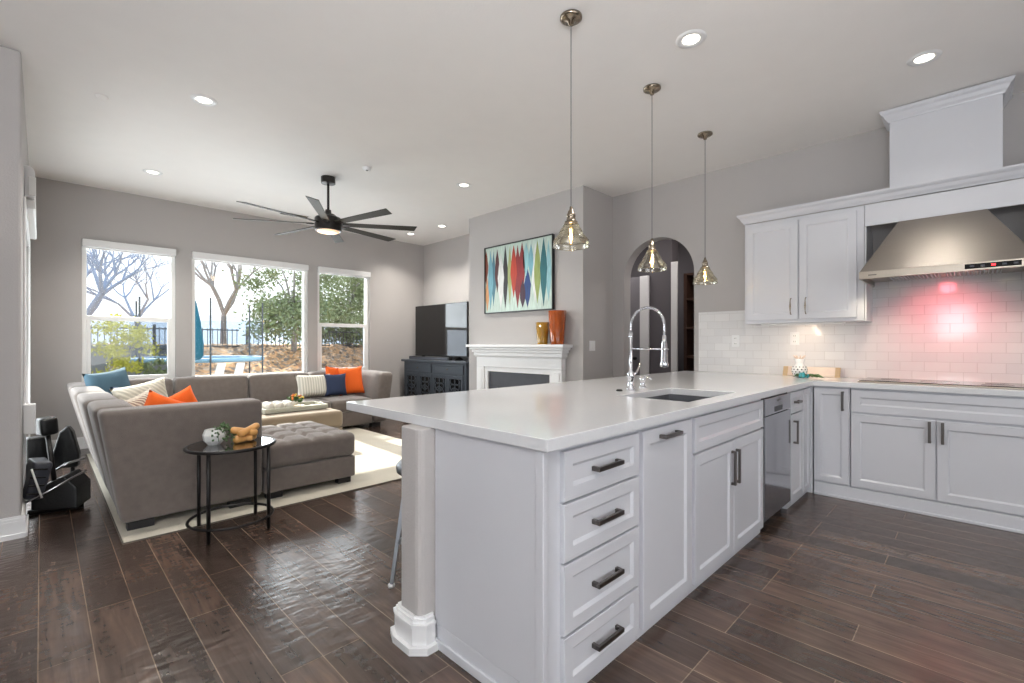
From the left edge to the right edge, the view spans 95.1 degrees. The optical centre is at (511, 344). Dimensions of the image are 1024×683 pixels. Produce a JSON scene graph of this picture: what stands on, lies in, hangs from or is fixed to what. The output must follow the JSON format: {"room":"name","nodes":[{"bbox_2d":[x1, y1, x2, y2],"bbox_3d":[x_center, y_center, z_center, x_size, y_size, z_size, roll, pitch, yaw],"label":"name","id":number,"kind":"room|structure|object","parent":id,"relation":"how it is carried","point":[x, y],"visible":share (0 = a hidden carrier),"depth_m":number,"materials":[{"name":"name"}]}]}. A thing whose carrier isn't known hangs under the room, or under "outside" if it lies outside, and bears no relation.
{"room":"open-plan kitchen","nodes":[
{"label":"open-plan kitchen","id":0,"kind":"room"},
{"bbox_2d":[0,46,21,518],"bbox_3d":[-4.681,-0.315,1.418,0.120,3.050,4.413,0,0,45],"label":"wall","id":1,"kind":"structure","parent":0,"point":[10,59],"depth_m":2.91,"materials":[{"name":"paint"}]},
{"bbox_2d":[0,500,28,541],"bbox_3d":[-4.760,1.143,1.517,0.428,0.135,4.441,0,0,45],"label":"baseboard","id":2,"kind":"structure","parent":1,"relation":"attached to","point":[16,527],"depth_m":2.91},
{"bbox_2d":[22,71,28,503],"bbox_3d":[-4.274,-0.315,4.019,2.970,3.050,0.150,0,0,45],"label":"wall","id":3,"kind":"structure","parent":0,"point":[25,161],"depth_m":3.33,"materials":[{"name":"paint"}]},
{"bbox_2d":[23,197,29,501],"bbox_3d":[-4.106,0.095,3.883,1.960,2.230,0.134,0,0,45],"label":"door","id":4,"kind":"structure","parent":3,"relation":"in","point":[25,215],"depth_m":3.24,"materials":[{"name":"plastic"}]},
{"bbox_2d":[23,403,35,434],"bbox_3d":[-3.309,0.510,3.210,0.120,0.200,0.061,0,0,45],"label":"wall control box","id":5,"kind":"object","parent":3,"relation":"attached to","point":[29,409],"visible":0.99,"depth_m":3.17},
{"bbox_2d":[24,165,36,238],"bbox_3d":[-4.106,-1.165,4.001,1.535,0.310,0.062,0,0,45],"label":"blind cassette","id":6,"kind":"object","parent":3,"relation":"attached to","point":[29,173],"visible":0.87,"depth_m":3.48,"materials":[{"name":"plastic"}]},
{"bbox_2d":[91,311,166,374],"bbox_3d":[-5.820,0.406,6.965,1.021,1.812,0.997,0,0,-26],"label":"bush","id":7,"kind":"object","parent":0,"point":[136,333],"visible":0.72,"depth_m":6.91,"materials":[{"name":"green plant"}]},
{"bbox_2d":[30,177,423,439],"bbox_3d":[-3.505,-0.315,7.007,0.150,3.050,5.600,0,0,45],"label":"wall","id":8,"kind":"structure","parent":0,"point":[66,213],"depth_m":6.07,"materials":[{"name":"paint"}]},
{"bbox_2d":[52,437,87,450],"bbox_3d":[-3.454,1.143,6.931,0.028,0.135,5.137,0,0,45],"label":"baseboard","id":9,"kind":"structure","parent":8,"relation":"attached to","point":[82,444],"depth_m":5.40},
{"bbox_2d":[82,247,174,381],"bbox_3d":[-4.691,-0.362,5.763,0.140,1.715,0.926,0,0,45],"label":"window","id":10,"kind":"structure","parent":8,"relation":"in","point":[86,320],"depth_m":5.76,"materials":[{"name":"plastic"}]},
{"bbox_2d":[82,238,175,257],"bbox_3d":[-4.654,-1.165,5.725,0.083,0.106,0.890,0,0,45],"label":"roller shade","id":11,"kind":"object","parent":10,"relation":"attached to","point":[86,243],"visible":1,"depth_m":5.67,"materials":[{"name":"fabric"}]},
{"bbox_2d":[192,259,306,375],"bbox_3d":[-3.722,-0.362,6.738,0.140,1.715,1.538,0,0,45],"label":"window","id":12,"kind":"structure","parent":8,"relation":"in","point":[304,274],"depth_m":7.24,"materials":[{"name":"plastic"}]},
{"bbox_2d":[192,251,308,271],"bbox_3d":[-3.684,-1.165,6.701,0.083,0.106,1.502,0,0,45],"label":"roller shade","id":13,"kind":"object","parent":12,"relation":"attached to","point":[200,256],"visible":1,"depth_m":6.61,"materials":[{"name":"fabric"}]},
{"bbox_2d":[318,272,368,370],"bbox_3d":[-2.770,-0.362,7.696,0.140,1.715,0.917,0,0,45],"label":"window","id":14,"kind":"structure","parent":8,"relation":"in","point":[365,326],"depth_m":7.95,"materials":[{"name":"plastic"}]},
{"bbox_2d":[318,266,370,278],"bbox_3d":[-2.732,-1.165,7.659,0.083,0.106,0.881,0,0,45],"label":"roller shade","id":15,"kind":"object","parent":14,"relation":"attached to","point":[322,270],"visible":1,"depth_m":7.61,"materials":[{"name":"fabric"}]},
{"bbox_2d":[402,424,434,615],"bbox_3d":[0.995,0.774,3.307,0.149,0.872,4.004,0,0,45],"label":"wall","id":16,"kind":"structure","parent":0,"point":[418,442],"depth_m":1.87,"materials":[{"name":"paint"}]},
{"bbox_2d":[390,601,437,655],"bbox_3d":[0.956,1.141,3.268,0.229,0.137,3.975,0,0,45],"label":"baseboard","id":17,"kind":"structure","parent":16,"relation":"attached to","point":[414,635],"depth_m":1.85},
{"bbox_2d":[0,0,1023,245],"bbox_3d":[-0.291,-1.890,2.757,10.700,0.100,12.500,0,0,45],"label":"ceiling","id":18,"kind":"structure","parent":0,"point":[517,104],"depth_m":3.32,"materials":[{"name":"paint"}]},
{"bbox_2d":[95,94,108,100],"bbox_3d":[-3.051,-1.834,3.483,0.084,0.012,0.084,0,0,45],"label":"cap","id":19,"kind":"object","parent":18,"relation":"attached to","point":[98,96],"visible":1,"depth_m":3.47,"materials":[{"name":"paint"}]},
{"bbox_2d":[143,169,162,174],"bbox_3d":[-3.838,-1.836,5.003,0.176,0.008,0.176,0,0,45],"label":"recessed light","id":20,"kind":"object","parent":18,"relation":"in","point":[149,171],"visible":1,"depth_m":5.00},
{"bbox_2d":[190,94,217,105],"bbox_3d":[-2.321,-1.836,3.528,0.176,0.008,0.176,0,0,45],"label":"recessed light","id":21,"kind":"object","parent":18,"relation":"in","point":[205,100],"visible":1,"depth_m":3.52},
{"bbox_2d":[278,211,310,217],"bbox_3d":[-3.090,-1.833,6.651,0.160,0.014,0.400,0,0,45],"label":"ceiling vent","id":22,"kind":"object","parent":18,"relation":"in","point":[305,216],"visible":0.62,"depth_m":6.62,"materials":[{"name":"metal"}]},
{"bbox_2d":[233,175,416,242],"bbox_3d":[-2.028,-1.532,5.166,1.784,0.616,1.784,0,0,-33],"label":"ceiling fan","id":23,"kind":"object","parent":18,"relation":"hanging from","point":[325,222],"visible":1,"depth_m":5.09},
{"bbox_2d":[456,182,471,187],"bbox_3d":[-0.555,-1.836,5.411,0.176,0.008,0.176,0,0,45],"label":"recessed light","id":24,"kind":"object","parent":18,"relation":"in","point":[461,184],"visible":1,"depth_m":5.41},
{"bbox_2d":[553,9,589,250],"bbox_3d":[0.332,-1.193,2.632,0.209,1.294,0.209,0,0,45],"label":"pendant lamp","id":25,"kind":"object","parent":18,"relation":"hanging from","point":[571,17],"visible":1,"depth_m":2.63,"materials":[{"name":"glass"}]},
{"bbox_2d":[564,206,577,224],"bbox_3d":[0.332,-0.726,2.632,0.076,0.093,0.076,0,0,45],"label":"socket","id":26,"kind":"object","parent":25,"relation":"attached to","point":[571,220],"depth_m":2.61,"materials":[{"name":"silver metal"}]},
{"bbox_2d":[637,83,666,271],"bbox_3d":[1.006,-1.185,3.363,0.209,1.309,0.209,0,0,45],"label":"pendant lamp","id":27,"kind":"object","parent":18,"relation":"hanging from","point":[652,88],"visible":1,"depth_m":3.36,"materials":[{"name":"glass"}]},
{"bbox_2d":[647,238,656,252],"bbox_3d":[1.006,-0.711,3.363,0.076,0.093,0.076,0,0,45],"label":"socket","id":28,"kind":"object","parent":27,"relation":"attached to","point":[651,249],"depth_m":3.35,"materials":[{"name":"silver metal"}]},
{"bbox_2d":[676,29,706,48],"bbox_3d":[1.079,-1.836,2.823,0.176,0.008,0.176,0,0,45],"label":"recessed light","id":29,"kind":"object","parent":18,"relation":"in","point":[695,37],"visible":1,"depth_m":2.81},
{"bbox_2d":[692,131,717,284],"bbox_3d":[1.690,-1.185,4.098,0.209,1.309,0.209,0,0,45],"label":"pendant lamp","id":30,"kind":"object","parent":18,"relation":"hanging from","point":[704,135],"visible":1,"depth_m":4.09,"materials":[{"name":"glass"}]},
{"bbox_2d":[700,257,709,268],"bbox_3d":[1.690,-0.711,4.098,0.076,0.093,0.076,0,0,45],"label":"socket","id":31,"kind":"object","parent":30,"relation":"attached to","point":[704,264],"depth_m":4.08,"materials":[{"name":"silver metal"}]},
{"bbox_2d":[906,49,942,65],"bbox_3d":[2.649,-1.836,3.009,0.176,0.008,0.176,0,0,45],"label":"recessed light","id":32,"kind":"object","parent":18,"relation":"in","point":[925,57],"visible":1,"depth_m":3.00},
{"bbox_2d":[0,419,1023,682],"bbox_3d":[-0.291,1.260,2.757,10.700,0.100,12.500,0,0,45],"label":"floor","id":33,"kind":"structure","parent":0,"point":[829,589],"depth_m":2.17,"materials":[{"name":"brown wood"}]},
{"bbox_2d":[23,416,90,515],"bbox_3d":[-3.350,0.872,3.441,0.555,0.677,0.376,0,0,45],"label":"chair","id":34,"kind":"object","parent":33,"relation":"on","point":[71,490],"visible":0.96,"depth_m":3.38,"materials":[{"name":"black leather"}]},
{"bbox_2d":[183,436,275,544],"bbox_3d":[-1.834,0.928,3.063,0.522,0.563,0.522,0,0,45],"label":"side table","id":35,"kind":"object","parent":33,"relation":"on","point":[199,448],"visible":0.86,"depth_m":3.01,"materials":[{"name":"black metal"}]},
{"bbox_2d":[202,422,236,445],"bbox_3d":[-1.885,0.582,3.055,0.169,0.134,0.220,0,0,30],"label":"planter","id":36,"kind":"object","parent":35,"relation":"on","point":[213,436],"visible":0.85,"depth_m":2.99,"materials":[{"name":"white ceramic"}]},
{"bbox_2d":[230,423,259,443],"bbox_3d":[-1.771,0.592,3.119,0.117,0.113,0.185,0,0,45],"label":"knot sculpture","id":37,"kind":"object","parent":35,"relation":"on","point":[249,433],"visible":0.98,"depth_m":3.09,"materials":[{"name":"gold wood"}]},
{"bbox_2d":[86,426,401,544],"bbox_3d":[-2.488,1.204,4.977,3.253,0.011,2.863,0,0,45],"label":"area rug","id":38,"kind":"object","parent":33,"relation":"on","point":[377,455],"visible":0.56,"depth_m":3.83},
{"bbox_2d":[67,370,392,530],"bbox_3d":[-2.520,0.808,5.287,3.338,0.803,3.554,0,0,45],"label":"sectional sofa","id":39,"kind":"object","parent":38,"relation":"on","point":[138,454],"visible":0.71,"depth_m":3.28,"materials":[{"name":"fabric"}]},
{"bbox_2d":[82,367,130,393],"bbox_3d":[-4.152,0.510,4.851,0.208,0.536,0.478,0,0,15],"label":"throw pillow","id":40,"kind":"object","parent":39,"relation":"on","point":[119,378],"visible":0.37,"depth_m":4.79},
{"bbox_2d":[109,377,167,400],"bbox_3d":[-3.506,0.548,4.463,0.180,0.456,0.509,0,0,35],"label":"throw pillow","id":41,"kind":"object","parent":39,"relation":"on","point":[158,385],"visible":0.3,"depth_m":4.40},
{"bbox_2d":[126,387,153,406],"bbox_3d":[-3.099,0.569,3.945,0.163,0.401,0.410,0,0,15],"label":"throw pillow","id":42,"kind":"object","parent":39,"relation":"on","point":[139,400],"visible":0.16,"depth_m":3.89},
{"bbox_2d":[144,390,186,405],"bbox_3d":[-2.664,0.545,3.576,0.128,0.406,0.417,0,0,39],"label":"throw pillow","id":43,"kind":"object","parent":39,"relation":"on","point":[153,398],"visible":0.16,"depth_m":3.52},
{"bbox_2d":[168,386,197,402],"bbox_3d":[-2.721,0.545,3.831,0.128,0.409,0.419,0,0,43],"label":"throw pillow","id":44,"kind":"object","parent":39,"relation":"on","point":[187,395],"visible":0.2,"depth_m":3.83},
{"bbox_2d":[262,398,330,407],"bbox_3d":[-2.956,0.855,6.307,0.635,0.187,0.809,0,0,45],"label":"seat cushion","id":45,"kind":"object","parent":39,"relation":"on","point":[328,402],"depth_m":6.37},
{"bbox_2d":[295,374,331,396],"bbox_3d":[-2.828,0.595,6.687,0.182,0.320,0.500,0,0,45],"label":"throw pillow","id":46,"kind":"object","parent":39,"relation":"on","point":[315,385],"visible":0.88,"depth_m":6.60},
{"bbox_2d":[324,373,346,396],"bbox_3d":[-2.581,0.594,6.843,0.320,0.323,0.149,0,0,-37],"label":"throw pillow","id":47,"kind":"object","parent":39,"relation":"on","point":[335,384],"visible":0.98,"depth_m":6.79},
{"bbox_2d":[325,366,347,374],"bbox_3d":[-2.643,0.547,7.028,0.382,0.449,0.137,0,0,-41],"label":"throw pillow","id":48,"kind":"object","parent":39,"relation":"on","point":[329,370],"visible":0.16,"depth_m":6.97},
{"bbox_2d":[316,395,370,411],"bbox_3d":[-2.453,0.855,6.814,0.635,0.187,0.599,0,0,45],"label":"seat cushion","id":49,"kind":"object","parent":39,"relation":"on","point":[336,402],"depth_m":6.58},
{"bbox_2d":[337,366,364,395],"bbox_3d":[-2.422,0.550,7.040,0.395,0.440,0.180,0,0,-23],"label":"throw pillow","id":50,"kind":"object","parent":39,"relation":"on","point":[353,377],"visible":0.86,"depth_m":7.00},
{"bbox_2d":[262,408,342,429],"bbox_3d":[-2.598,0.983,5.486,0.820,0.430,0.920,0,0,45],"label":"ottoman","id":51,"kind":"object","parent":38,"relation":"on","point":[330,417],"visible":0.35,"depth_m":5.28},
{"bbox_2d":[262,401,327,413],"bbox_3d":[-2.587,0.735,5.484,0.400,0.060,0.721,0,0,45],"label":"serving tray","id":52,"kind":"object","parent":51,"relation":"on","point":[323,405],"visible":0.61,"depth_m":5.38,"materials":[{"name":"silver metal"}]},
{"bbox_2d":[265,403,274,409],"bbox_3d":[-2.703,0.704,5.224,0.100,0.098,0.100,0,0,45],"label":"pumpkin","id":53,"kind":"object","parent":52,"relation":"on","point":[268,405],"visible":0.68,"depth_m":5.19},
{"bbox_2d":[286,394,303,404],"bbox_3d":[-2.618,0.674,5.647,0.193,0.156,0.184,0,0,12],"label":"flower arrangement","id":54,"kind":"object","parent":52,"relation":"on","point":[295,399],"visible":0.94,"depth_m":5.63,"materials":[{"name":"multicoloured plant"}]},
{"bbox_2d":[262,421,354,498],"bbox_3d":[-1.959,0.978,4.164,0.950,0.439,0.745,0,0,45],"label":"tufted ottoman","id":55,"kind":"object","parent":38,"relation":"on","point":[304,453],"visible":0.7,"depth_m":3.87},
{"bbox_2d":[262,421,354,468],"bbox_3d":[-1.959,0.863,4.164,0.950,0.210,0.745,0,0,45],"label":"cushion","id":56,"kind":"object","parent":55,"relation":"on","point":[304,443],"depth_m":3.91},
{"bbox_2d":[388,459,401,588],"bbox_3d":[-0.421,0.905,2.413,0.342,0.610,0.342,0,0,17],"label":"bar stool","id":57,"kind":"object","parent":33,"relation":"on","point":[398,541],"visible":0.2,"depth_m":2.33,"materials":[{"name":"metal"}]},
{"bbox_2d":[401,359,468,395],"bbox_3d":[-1.149,0.738,7.867,1.800,0.945,0.520,0,0,45],"label":"media console","id":58,"kind":"object","parent":33,"relation":"on","point":[421,377],"visible":0.41,"depth_m":7.65,"materials":[{"name":"black wood"}]},
{"bbox_2d":[409,356,451,360],"bbox_3d":[-1.396,0.237,7.923,1.150,0.054,0.078,0,0,45],"label":"soundbar","id":59,"kind":"object","parent":58,"relation":"on","point":[410,357],"visible":1,"depth_m":7.86,"materials":[{"name":"grey plastic"}]},
{"bbox_2d":[416,301,468,360],"bbox_3d":[-1.209,-0.205,7.926,1.450,0.939,0.180,0,0,45],"label":"television","id":60,"kind":"object","parent":58,"relation":"on","point":[441,329],"visible":0.93,"depth_m":7.83,"materials":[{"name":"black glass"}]},
{"bbox_2d":[435,429,638,682],"bbox_3d":[0.112,0.774,1.878,0.608,0.872,0.606,0,0,45],"label":"base cabinet","id":61,"kind":"object","parent":33,"relation":"on","point":[537,552],"visible":0.9,"depth_m":1.65,"materials":[{"name":"white wood"}]},
{"bbox_2d":[636,417,691,639],"bbox_3d":[0.525,0.774,2.242,0.554,0.872,0.488,0,0,45],"label":"base cabinet","id":62,"kind":"object","parent":33,"relation":"on","point":[665,449],"visible":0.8,"depth_m":2.06,"materials":[{"name":"white wood"}]},
{"bbox_2d":[684,273,693,370],"bbox_3d":[2.819,0.110,6.398,0.820,2.200,0.350,0,0,45],"label":"bookcase","id":63,"kind":"object","parent":33,"relation":"on","point":[688,277],"visible":0.14,"depth_m":6.58,"materials":[{"name":"brown wood"}]},
{"bbox_2d":[688,399,762,593],"bbox_3d":[1.065,0.774,2.792,0.545,0.872,1.051,0,0,45],"label":"base cabinet","id":64,"kind":"object","parent":33,"relation":"on","point":[727,443],"visible":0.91,"depth_m":2.54,"materials":[{"name":"white wood"}]},
{"bbox_2d":[761,392,790,522],"bbox_3d":[1.638,0.775,3.384,0.524,0.870,0.580,0,0,45],"label":"dishwasher","id":65,"kind":"object","parent":33,"relation":"on","point":[776,427],"visible":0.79,"depth_m":3.17,"materials":[{"name":"metal"}]},
{"bbox_2d":[782,389,802,508],"bbox_3d":[1.980,0.774,3.707,0.554,0.872,0.348,0,0,45],"label":"base cabinet","id":66,"kind":"object","parent":33,"relation":"on","point":[796,395],"visible":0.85,"depth_m":3.54,"materials":[{"name":"white wood"}]},
{"bbox_2d":[800,386,813,497],"bbox_3d":[2.396,0.774,4.138,0.535,0.872,0.847,0,0,45],"label":"base cabinet","id":67,"kind":"object","parent":33,"relation":"on","point":[808,392],"visible":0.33,"depth_m":3.78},
{"bbox_2d":[814,386,850,486],"bbox_3d":[2.739,0.774,3.923,0.243,0.872,0.654,0,0,45],"label":"base cabinet","id":68,"kind":"object","parent":33,"relation":"on","point":[832,405],"visible":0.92,"depth_m":3.72,"materials":[{"name":"white wood"}]},
{"bbox_2d":[814,481,1023,533],"bbox_3d":[3.104,1.160,3.152,1.840,0.100,0.032,0,0,45],"label":"baseboard","id":69,"kind":"structure","parent":33,"relation":"on","point":[1011,523],"depth_m":3.32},
{"bbox_2d":[851,388,1023,516],"bbox_3d":[3.177,0.774,3.487,0.986,0.872,0.654,0,0,45],"label":"base cabinet","id":70,"kind":"object","parent":33,"relation":"on","point":[964,450],"visible":0.98,"depth_m":3.26,"materials":[{"name":"white wood"}]},
{"bbox_2d":[346,371,1023,452],"bbox_3d":[1.672,0.317,2.676,3.200,0.042,3.944,0,0,45],"label":"countertop","id":71,"kind":"structure","parent":70,"relation":"on","point":[548,417],"depth_m":2.30,"materials":[{"name":"stone"}]},
{"bbox_2d":[639,376,651,387],"bbox_3d":[0.897,0.255,3.141,0.092,0.082,0.048,0,0,45],"label":"soap dispenser","id":72,"kind":"object","parent":71,"relation":"on","point":[642,378],"visible":0.97,"depth_m":3.14,"materials":[{"name":"silver metal"}]},
{"bbox_2d":[626,306,668,389],"bbox_3d":[0.870,0.029,2.963,0.285,0.535,0.117,0,0,45],"label":"faucet","id":73,"kind":"object","parent":71,"relation":"on","point":[631,374],"visible":1,"depth_m":2.98,"materials":[{"name":"silver metal"}]},
{"bbox_2d":[649,394,710,401],"bbox_3d":[0.987,0.430,2.780,0.456,0.184,0.701,0,0,45],"label":"sink","id":74,"kind":"object","parent":71,"relation":"in","point":[673,397],"visible":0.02,"depth_m":3.10,"materials":[{"name":"metal"}]},
{"bbox_2d":[791,355,807,376],"bbox_3d":[2.575,0.197,4.194,0.124,0.197,0.124,0,0,45],"label":"vase","id":75,"kind":"object","parent":71,"relation":"on","point":[799,367],"visible":0.85,"depth_m":4.16,"materials":[{"name":"white ceramic"}]},
{"bbox_2d":[793,372,823,377],"bbox_3d":[2.579,0.270,4.067,0.236,0.050,0.095,0,0,45],"label":"bead garland","id":76,"kind":"object","parent":71,"relation":"on","point":[800,375],"visible":0.99,"depth_m":4.06,"materials":[{"name":"teal wood"}]},
{"bbox_2d":[783,366,840,377],"bbox_3d":[2.754,0.253,4.310,0.454,0.086,0.069,0,0,45],"label":"serving board","id":77,"kind":"object","parent":71,"relation":"on","point":[823,371],"visible":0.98,"depth_m":4.25,"materials":[{"name":"wood"}]},
{"bbox_2d":[857,377,1023,388],"bbox_3d":[3.213,0.289,3.503,0.960,0.013,0.460,0,0,45],"label":"cooktop","id":78,"kind":"object","parent":71,"relation":"in","point":[869,379],"visible":1,"depth_m":3.46,"materials":[{"name":"metal"}]},
{"bbox_2d":[469,185,612,390],"bbox_3d":[0.316,-0.315,6.369,2.050,3.050,0.620,0,0,45],"label":"wall","id":79,"kind":"structure","parent":0,"point":[583,278],"depth_m":5.74,"materials":[{"name":"paint"}]},
{"bbox_2d":[484,233,554,313],"bbox_3d":[0.066,-0.884,6.147,1.244,0.922,0.044,0,0,45],"label":"painting","id":80,"kind":"object","parent":79,"relation":"attached to","point":[519,276],"visible":1,"depth_m":6.09,"materials":[{"name":"paint"}]},
{"bbox_2d":[466,344,572,389],"bbox_3d":[0.032,0.608,6.080,1.755,1.205,0.190,0,0,45],"label":"fireplace mantel","id":81,"kind":"object","parent":79,"relation":"attached to","point":[550,360],"visible":0.53,"depth_m":5.99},
{"bbox_2d":[466,344,572,347],"bbox_3d":[0.032,0.024,6.080,1.755,0.037,0.190,0,0,45],"label":"shelf","id":82,"kind":"object","parent":81,"relation":"attached to","point":[467,345],"depth_m":5.94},
{"bbox_2d":[536,322,548,343],"bbox_3d":[0.372,-0.131,5.720,0.170,0.270,0.170,0,0,45],"label":"glass vase","id":83,"kind":"object","parent":81,"relation":"on","point":[542,328],"visible":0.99,"depth_m":5.66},
{"bbox_2d":[548,310,566,343],"bbox_3d":[0.537,-0.196,5.557,0.220,0.400,0.220,0,0,45],"label":"glass vase","id":84,"kind":"object","parent":81,"relation":"on","point":[557,318],"visible":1,"depth_m":5.48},
{"bbox_2d":[489,371,549,388],"bbox_3d":[0.263,0.793,6.308,1.118,0.834,0.520,0,0,45],"label":"fireplace insert","id":85,"kind":"object","parent":79,"relation":"attached to","point":[496,379],"visible":0.25,"depth_m":6.17,"materials":[{"name":"metal"}]},
{"bbox_2d":[589,341,594,350],"bbox_3d":[0.953,0.020,5.548,0.010,0.120,0.115,0,0,45],"label":"light switch","id":86,"kind":"object","parent":79,"relation":"attached to","point":[591,343],"visible":1,"depth_m":5.54,"materials":[{"name":"plastic"}]},
{"bbox_2d":[631,242,693,370],"bbox_3d":[2.700,-0.315,7.256,4.800,3.050,0.100,0,0,45],"label":"wall","id":87,"kind":"structure","parent":0,"point":[685,262],"depth_m":7.27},
{"bbox_2d":[649,239,677,373],"bbox_3d":[2.178,-0.315,6.717,0.340,3.050,0.200,0,0,45],"label":"wall","id":88,"kind":"structure","parent":0,"point":[659,282],"depth_m":6.65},
{"bbox_2d":[630,277,639,374],"bbox_3d":[1.611,0.110,7.154,0.800,2.200,0.100,0,0,45],"label":"door","id":89,"kind":"structure","parent":88,"relation":"in","point":[634,282],"depth_m":6.95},
{"bbox_2d":[640,261,677,374],"bbox_3d":[2.079,0.035,6.653,0.570,2.350,0.030,0,0,45],"label":"trim","id":90,"kind":"structure","parent":88,"relation":"attached to","point":[644,280],"depth_m":6.75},
{"bbox_2d":[424,92,1023,383],"bbox_3d":[2.083,-0.315,5.146,10.700,3.050,0.162,0,0,45],"label":"wall","id":91,"kind":"structure","parent":0,"point":[699,212],"depth_m":4.36,"materials":[{"name":"paint"}]},
{"bbox_2d":[732,335,738,346],"bbox_3d":[2.297,-0.032,4.813,0.075,0.120,0.009,0,0,45],"label":"wall outlet","id":92,"kind":"object","parent":91,"relation":"attached to","point":[735,338],"visible":1,"depth_m":4.81,"materials":[{"name":"plastic"}]},
{"bbox_2d":[790,332,798,344],"bbox_3d":[2.677,-0.052,4.435,0.075,0.120,0.009,0,0,45],"label":"wall outlet","id":93,"kind":"object","parent":91,"relation":"attached to","point":[794,336],"visible":1,"depth_m":4.43,"materials":[{"name":"plastic"}]},
{"bbox_2d":[745,205,870,325],"bbox_3d":[2.635,-0.653,4.226,0.916,0.954,0.385,0,0,45],"label":"upper cabinet","id":94,"kind":"object","parent":91,"relation":"attached to","point":[805,269],"visible":0.96,"depth_m":4.08,"materials":[{"name":"white wood"}]},
{"bbox_2d":[737,163,1023,224],"bbox_3d":[3.272,-1.177,3.594,2.824,0.085,0.384,0,0,45],"label":"trim","id":95,"kind":"structure","parent":91,"relation":"attached to","point":[1016,171],"depth_m":3.65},
{"bbox_2d":[865,75,1023,321],"bbox_3d":[3.617,-1.013,3.249,1.849,1.646,0.381,0,0,45],"label":"hood surround","id":96,"kind":"object","parent":91,"relation":"attached to","point":[959,132],"visible":0.84,"depth_m":3.46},
{"bbox_2d":[859,209,1023,286],"bbox_3d":[3.185,-0.722,3.461,0.911,0.463,0.669,0,0,45],"label":"range hood","id":97,"kind":"object","parent":96,"relation":"attached to","point":[977,242],"visible":1,"depth_m":3.33,"materials":[{"name":"metal"}]},
{"label":"outside","id":98,"kind":"structure","parent":0,"visible":0},
{"bbox_3d":[-5.577,1.385,8.362,4.700,0.150,32.000,0,0,45],"label":"trim","id":99,"kind":"structure","parent":98,"visible":0},
{"bbox_2d":[91,345,166,374],"bbox_3d":[-10.450,0.660,6.296,0.600,1.300,10.200,0,0,45],"label":"wall","id":100,"kind":"structure","parent":99,"relation":"on","point":[98,361],"depth_m":8.95,"materials":[{"name":"concrete"}]},
{"bbox_2d":[131,355,166,374],"bbox_3d":[-5.521,0.740,7.231,0.592,1.145,0.646,0,0,45],"label":"bush","id":101,"kind":"object","parent":99,"relation":"on","point":[158,371],"visible":0.17,"depth_m":7.18,"materials":[{"name":"green plant"}]},
{"bbox_2d":[130,297,264,374],"bbox_3d":[-5.847,0.260,8.799,2.162,2.100,2.120,0,0,45],"label":"trampoline","id":102,"kind":"object","parent":99,"relation":"on","point":[210,359],"visible":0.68,"depth_m":8.37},
{"bbox_2d":[195,301,203,359],"bbox_3d":[-5.079,0.235,7.444,0.500,2.150,0.500,0,0,45],"label":"patio umbrella","id":103,"kind":"object","parent":99,"relation":"on","point":[199,344],"visible":0.16,"depth_m":7.43,"materials":[{"name":"teal fabric"}]},
{"bbox_2d":[214,363,225,374],"bbox_3d":[-4.491,0.810,7.124,0.334,1.000,1.160,0,0,-36],"label":"lounger","id":104,"kind":"object","parent":99,"relation":"on","point":[220,367],"visible":0.14,"depth_m":7.57,"materials":[{"name":"plastic"}]},
{"bbox_2d":[234,363,244,373],"bbox_3d":[-4.272,0.810,7.287,0.334,1.000,1.160,0,0,-36],"label":"lounger","id":105,"kind":"object","parent":99,"relation":"on","point":[239,369],"visible":0.2,"depth_m":7.73,"materials":[{"name":"plastic"}]},
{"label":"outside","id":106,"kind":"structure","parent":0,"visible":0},
{"bbox_2d":[92,343,362,375],"bbox_3d":[-9.811,0.693,16.798,14.400,1.444,30.000,0,0,45],"label":"bank","id":107,"kind":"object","parent":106,"point":[277,358],"visible":0.12,"depth_m":12.86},
{"bbox_2d":[87,249,169,315],"bbox_3d":[-11.206,-1.608,11.962,3.916,3.762,3.625,0,0,-9],"label":"bare tree","id":108,"kind":"object","parent":107,"relation":"on","point":[102,286],"visible":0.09,"depth_m":11.96,"materials":[{"name":"grey plant"}]},
{"bbox_2d":[87,251,203,342],"bbox_3d":[-11.773,-1.711,14.601,3.603,3.942,4.682,0,0,-19],"label":"bare tree","id":109,"kind":"object","parent":107,"relation":"on","point":[144,308],"visible":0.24,"depth_m":14.54,"materials":[{"name":"grey plant"}]},
{"bbox_2d":[91,324,238,347],"bbox_3d":[-10.402,-0.130,10.245,0.060,0.720,7.930,0,0,45],"label":"metal fence","id":110,"kind":"object","parent":107,"relation":"on","point":[154,328],"visible":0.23,"depth_m":12.43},
{"bbox_2d":[195,261,260,343],"bbox_3d":[-8.942,-2.168,13.980,4.671,4.855,4.396,0,0,22],"label":"bare tree","id":111,"kind":"object","parent":107,"relation":"on","point":[210,281],"visible":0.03,"depth_m":13.97,"materials":[{"name":"grey plant"}]},
{"bbox_2d":[222,266,348,350],"bbox_3d":[-6.331,-1.361,13.505,3.478,3.351,3.115,0,0,-18],"label":"leafy tree","id":112,"kind":"object","parent":107,"relation":"on","point":[288,314],"visible":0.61,"depth_m":13.13,"materials":[{"name":"green plant"}]},
{"bbox_2d":[246,327,360,347],"bbox_3d":[-3.987,-0.130,16.700,0.060,0.720,9.930,0,0,45],"label":"metal fence","id":113,"kind":"object","parent":107,"relation":"on","point":[336,332],"visible":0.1,"depth_m":14.21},
{"bbox_2d":[289,276,363,345],"bbox_3d":[-5.795,-1.445,16.290,3.491,3.786,3.645,0,0,10],"label":"leafy tree","id":114,"kind":"object","parent":107,"relation":"on","point":[356,289],"visible":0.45,"depth_m":15.54,"materials":[{"name":"green plant"}]},
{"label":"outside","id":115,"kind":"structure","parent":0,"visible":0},
{"bbox_2d":[91,320,361,344],"bbox_3d":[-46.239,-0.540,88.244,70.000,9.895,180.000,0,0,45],"label":"fence","id":116,"kind":"object","parent":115,"point":[205,324],"visible":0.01,"depth_m":73.07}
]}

